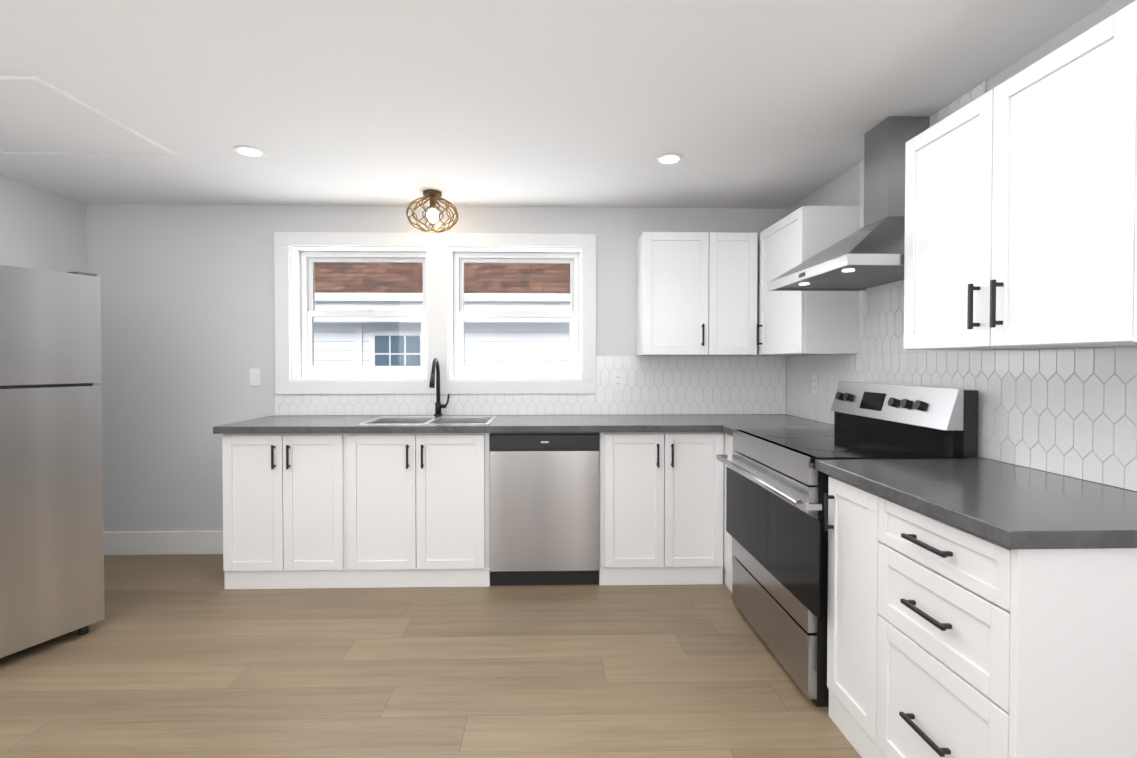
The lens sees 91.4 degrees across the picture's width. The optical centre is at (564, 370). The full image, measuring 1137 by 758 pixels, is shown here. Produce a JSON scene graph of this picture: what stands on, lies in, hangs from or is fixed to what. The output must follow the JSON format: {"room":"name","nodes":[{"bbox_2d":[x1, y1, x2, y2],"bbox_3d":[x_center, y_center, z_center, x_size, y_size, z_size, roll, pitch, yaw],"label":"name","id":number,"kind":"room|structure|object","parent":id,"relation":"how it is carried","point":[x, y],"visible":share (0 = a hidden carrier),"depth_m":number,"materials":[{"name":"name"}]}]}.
{"room":"kitchen","nodes":[
{"label":"kitchen","id":0,"kind":"room"},
{"bbox_2d":[0,175,86,272],"bbox_3d":[-3.041,0.106,0.589,0.100,2.263,6.420,0,1,-1],"label":"wall","id":1,"kind":"structure","parent":0,"point":[41,229],"depth_m":3.24,"materials":[{"name":"paint"}]},
{"bbox_2d":[0,554,860,757],"bbox_3d":[-0.714,1.288,0.616,4.753,0.100,6.520,0,1,-1],"label":"floor","id":2,"kind":"structure","parent":0,"point":[181,656],"depth_m":2.20,"materials":[{"name":"brown wood"}]},
{"bbox_2d":[0,265,104,657],"bbox_3d":[-2.521,0.383,2.460,0.621,1.652,0.500,0,1,22],"label":"fridge","id":3,"kind":"object","parent":2,"relation":"on","point":[51,529],"visible":1,"depth_m":2.39,"materials":[{"name":"silver metal"}]},
{"bbox_2d":[222,433,389,588],"bbox_3d":[-1.508,0.765,3.331,0.724,0.862,0.594,0,1,-1],"label":"base cabinet","id":4,"kind":"object","parent":2,"relation":"on","point":[349,510],"depth_m":3.04,"materials":[{"name":"white wood"}]},
{"bbox_2d":[358,448,490,587],"bbox_3d":[-0.816,0.866,3.350,0.762,0.660,0.594,0,1,-1],"label":"base cabinet","id":5,"kind":"object","parent":2,"relation":"on","point":[424,513],"depth_m":3.06,"materials":[{"name":"white wood"}]},
{"bbox_2d":[490,433,598,585],"bbox_3d":[-0.115,0.767,3.347,0.605,0.858,0.575,0,1,-1],"label":"dishwasher","id":6,"kind":"object","parent":2,"relation":"on","point":[544,508],"visible":0.9,"depth_m":3.06,"materials":[{"name":"silver metal"}]},
{"bbox_2d":[599,432,723,585],"bbox_3d":[0.538,0.764,3.383,0.694,0.862,0.594,0,1,-1],"label":"base cabinet","id":7,"kind":"object","parent":2,"relation":"on","point":[661,494],"depth_m":3.09,"materials":[{"name":"white wood"}]},
{"bbox_2d":[213,414,832,433],"bbox_3d":[-0.202,0.390,3.341,3.388,0.197,0.628,0,1,-1],"label":"countertop","id":8,"kind":"structure","parent":7,"relation":"on","point":[469,424],"depth_m":3.14,"materials":[{"name":"grey stone"}]},
{"bbox_2d":[357,416,496,424],"bbox_3d":[-0.787,0.391,3.317,0.726,0.197,0.476,0,1,-1],"label":"sink","id":9,"kind":"object","parent":8,"relation":"in","point":[382,420],"depth_m":3.48,"materials":[{"name":"metal"}]},
{"bbox_2d":[429,358,449,415],"bbox_3d":[-0.782,0.104,3.474,0.101,0.371,0.231,0,1,-1],"label":"faucet","id":10,"kind":"object","parent":8,"relation":"on","point":[436,366],"visible":1,"depth_m":3.55,"materials":[{"name":"black metal"}]},
{"bbox_2d":[723,432,732,591],"bbox_3d":[1.191,0.766,3.269,0.606,0.861,0.856,0,1,-1],"label":"base cabinet","id":11,"kind":"object","parent":2,"relation":"on","point":[727,536],"visible":0.17,"depth_m":3.06,"materials":[{"name":"white wood"}]},
{"bbox_2d":[723,425,833,435],"bbox_3d":[1.188,0.321,2.947,0.628,0.038,0.228,0,1,-1],"label":"countertop","id":12,"kind":"structure","parent":11,"relation":"on","point":[728,429],"depth_m":2.96,"materials":[{"name":"grey stone"}]},
{"bbox_2d":[716,381,978,706],"bbox_3d":[1.143,0.635,2.419,0.688,1.150,1.031,0,1,-1],"label":"range","id":13,"kind":"object","parent":2,"relation":"on","point":[776,485],"visible":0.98,"depth_m":2.22,"materials":[{"name":"silver metal"}]},
{"bbox_2d":[824,476,1136,757],"bbox_3d":[1.220,0.792,1.563,0.636,0.861,0.790,0,1,-1],"label":"base cabinet","id":14,"kind":"object","parent":2,"relation":"on","point":[946,640],"visible":0.96,"depth_m":1.30,"materials":[{"name":"white wood"}]},
{"bbox_2d":[815,458,1136,548],"bbox_3d":[1.223,0.342,1.572,0.628,0.038,0.850,0,1,-1],"label":"countertop","id":15,"kind":"structure","parent":14,"relation":"on","point":[1011,506],"depth_m":1.42,"materials":[{"name":"grey stone"}]},
{"bbox_2d":[86,204,787,531],"bbox_3d":[-0.794,0.058,3.747,4.753,2.263,0.220,0,1,-1],"label":"wall","id":16,"kind":"structure","parent":0,"point":[187,317],"depth_m":3.60,"materials":[{"name":"paint"}]},
{"bbox_2d":[104,531,222,554],"bbox_3d":[-2.474,1.117,3.602,1.187,0.150,0.016,0,1,-1],"label":"baseboard","id":17,"kind":"structure","parent":16,"relation":"attached to","point":[162,542],"depth_m":3.59,"materials":[{"name":"white wood"}]},
{"bbox_2d":[249,368,260,385],"bbox_3d":[-2.004,0.043,3.599,0.070,0.114,0.011,0,1,-1],"label":"light switch","id":18,"kind":"object","parent":16,"relation":"attached to","point":[255,376],"visible":1,"depth_m":3.60,"materials":[{"name":"white plastic"}]},
{"bbox_2d":[301,251,426,376],"bbox_3d":[-1.335,-0.378,3.779,0.864,0.846,0.075,0,1,-1],"label":"window unit","id":19,"kind":"structure","parent":16,"relation":"in","point":[309,313],"depth_m":3.75,"materials":[{"name":"plastic"}]},
{"bbox_2d":[274,232,595,393],"bbox_3d":[-0.832,-0.373,3.719,2.078,1.047,0.220,0,1,-1],"label":"window unit","id":20,"kind":"structure","parent":16,"relation":"in","point":[460,259],"depth_m":3.63,"materials":[{"name":"plastic"}]},
{"bbox_2d":[275,356,785,415],"bbox_3d":[-0.202,0.096,3.647,3.354,0.388,0.007,0,1,-1],"label":"backsplash","id":21,"kind":"structure","parent":16,"relation":"attached to","point":[674,385],"depth_m":3.66,"materials":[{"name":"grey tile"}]},
{"bbox_2d":[613,372,622,388],"bbox_3d":[0.355,0.065,3.654,0.070,0.114,0.008,0,1,-1],"label":"electrical outlet","id":22,"kind":"object","parent":21,"relation":"attached to","point":[617,380],"visible":1,"depth_m":3.65,"materials":[{"name":"white plastic"}]},
{"bbox_2d":[636,232,757,355],"bbox_3d":[0.829,-0.472,3.508,0.700,0.750,0.320,0,1,-1],"label":"upper cabinet","id":23,"kind":"object","parent":16,"relation":"attached to","point":[696,293],"visible":1,"depth_m":3.38,"materials":[{"name":"white wood"}]},
{"bbox_2d":[0,0,1111,208],"bbox_3d":[-0.714,-1.075,0.580,4.753,0.100,6.520,0,1,-1],"label":"ceiling","id":24,"kind":"structure","parent":0,"point":[769,104],"depth_m":2.06,"materials":[{"name":"paint"}]},
{"bbox_2d":[0,76,177,156],"bbox_3d":[-2.293,-1.046,2.336,0.820,0.012,0.750,0,1,-1],"label":"ceiling hatch","id":25,"kind":"object","parent":24,"relation":"attached to","point":[39,116],"visible":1,"depth_m":2.40,"materials":[{"name":"paint"}]},
{"bbox_2d":[234,146,265,156],"bbox_3d":[-1.511,-1.053,2.671,0.136,0.007,0.136,0,1,-1],"label":"recessed light","id":26,"kind":"object","parent":24,"relation":"in","point":[249,151],"visible":1,"depth_m":2.66,"materials":[{"name":"white plastic"}]},
{"bbox_2d":[406,189,457,232],"bbox_3d":[-0.787,-0.949,3.321,0.307,0.236,0.305,0,1,-1],"label":"ceiling light","id":27,"kind":"object","parent":24,"relation":"hanging from","point":[433,214],"visible":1,"depth_m":3.29,"materials":[{"name":"brown metal"}]},
{"bbox_2d":[655,153,682,163],"bbox_3d":[0.524,-1.055,2.768,0.136,0.007,0.136,0,1,-1],"label":"recessed light","id":28,"kind":"object","parent":24,"relation":"in","point":[671,158],"visible":1,"depth_m":2.75,"materials":[{"name":"white plastic"}]},
{"bbox_2d":[788,0,1136,491],"bbox_3d":[1.610,0.105,0.707,0.100,2.263,6.420,0,1,-1],"label":"wall","id":29,"kind":"structure","parent":0,"point":[843,189],"depth_m":1.95,"materials":[{"name":"paint"}]},
{"bbox_2d":[747,206,858,355],"bbox_3d":[1.329,-0.468,3.250,0.330,0.750,0.862,0,1,-1],"label":"upper cabinet","id":30,"kind":"object","parent":29,"relation":"attached to","point":[791,323],"visible":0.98,"depth_m":2.83,"materials":[{"name":"white wood"}]},
{"bbox_2d":[768,116,929,290],"bbox_3d":[1.262,-0.720,2.382,0.492,0.661,0.740,0,1,-1],"label":"range hood","id":31,"kind":"object","parent":29,"relation":"attached to","point":[870,254],"visible":0.81,"depth_m":2.29,"materials":[{"name":"silver metal"}]},
{"bbox_2d":[786,81,1136,490],"bbox_3d":[1.512,-0.371,2.411,0.007,1.361,2.536,0,1,-1],"label":"backsplash","id":32,"kind":"structure","parent":29,"relation":"attached to","point":[1070,412],"depth_m":1.88,"materials":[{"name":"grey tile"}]},
{"bbox_2d":[812,375,818,394],"bbox_3d":[1.482,0.082,3.275,0.008,0.114,0.070,0,1,-1],"label":"electrical outlet","id":33,"kind":"object","parent":32,"relation":"attached to","point":[815,384],"visible":1,"depth_m":3.27,"materials":[{"name":"white plastic"}]},
{"bbox_2d":[904,0,1136,349],"bbox_3d":[1.371,-0.443,1.603,0.330,0.750,0.811,0,1,-1],"label":"upper cabinet","id":34,"kind":"object","parent":29,"relation":"attached to","point":[1021,210],"visible":1,"depth_m":1.47,"materials":[{"name":"white wood"}]},
{"label":"outside","id":35,"kind":"structure","parent":0,"visible":0},
{"bbox_2d":[314,262,569,365],"bbox_3d":[-1.122,-0.924,7.850,12.000,5.500,7.930,0,1,-1],"label":"window glass","id":36,"kind":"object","parent":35,"point":[488,341],"depth_m":6.78,"materials":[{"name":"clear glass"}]}
]}

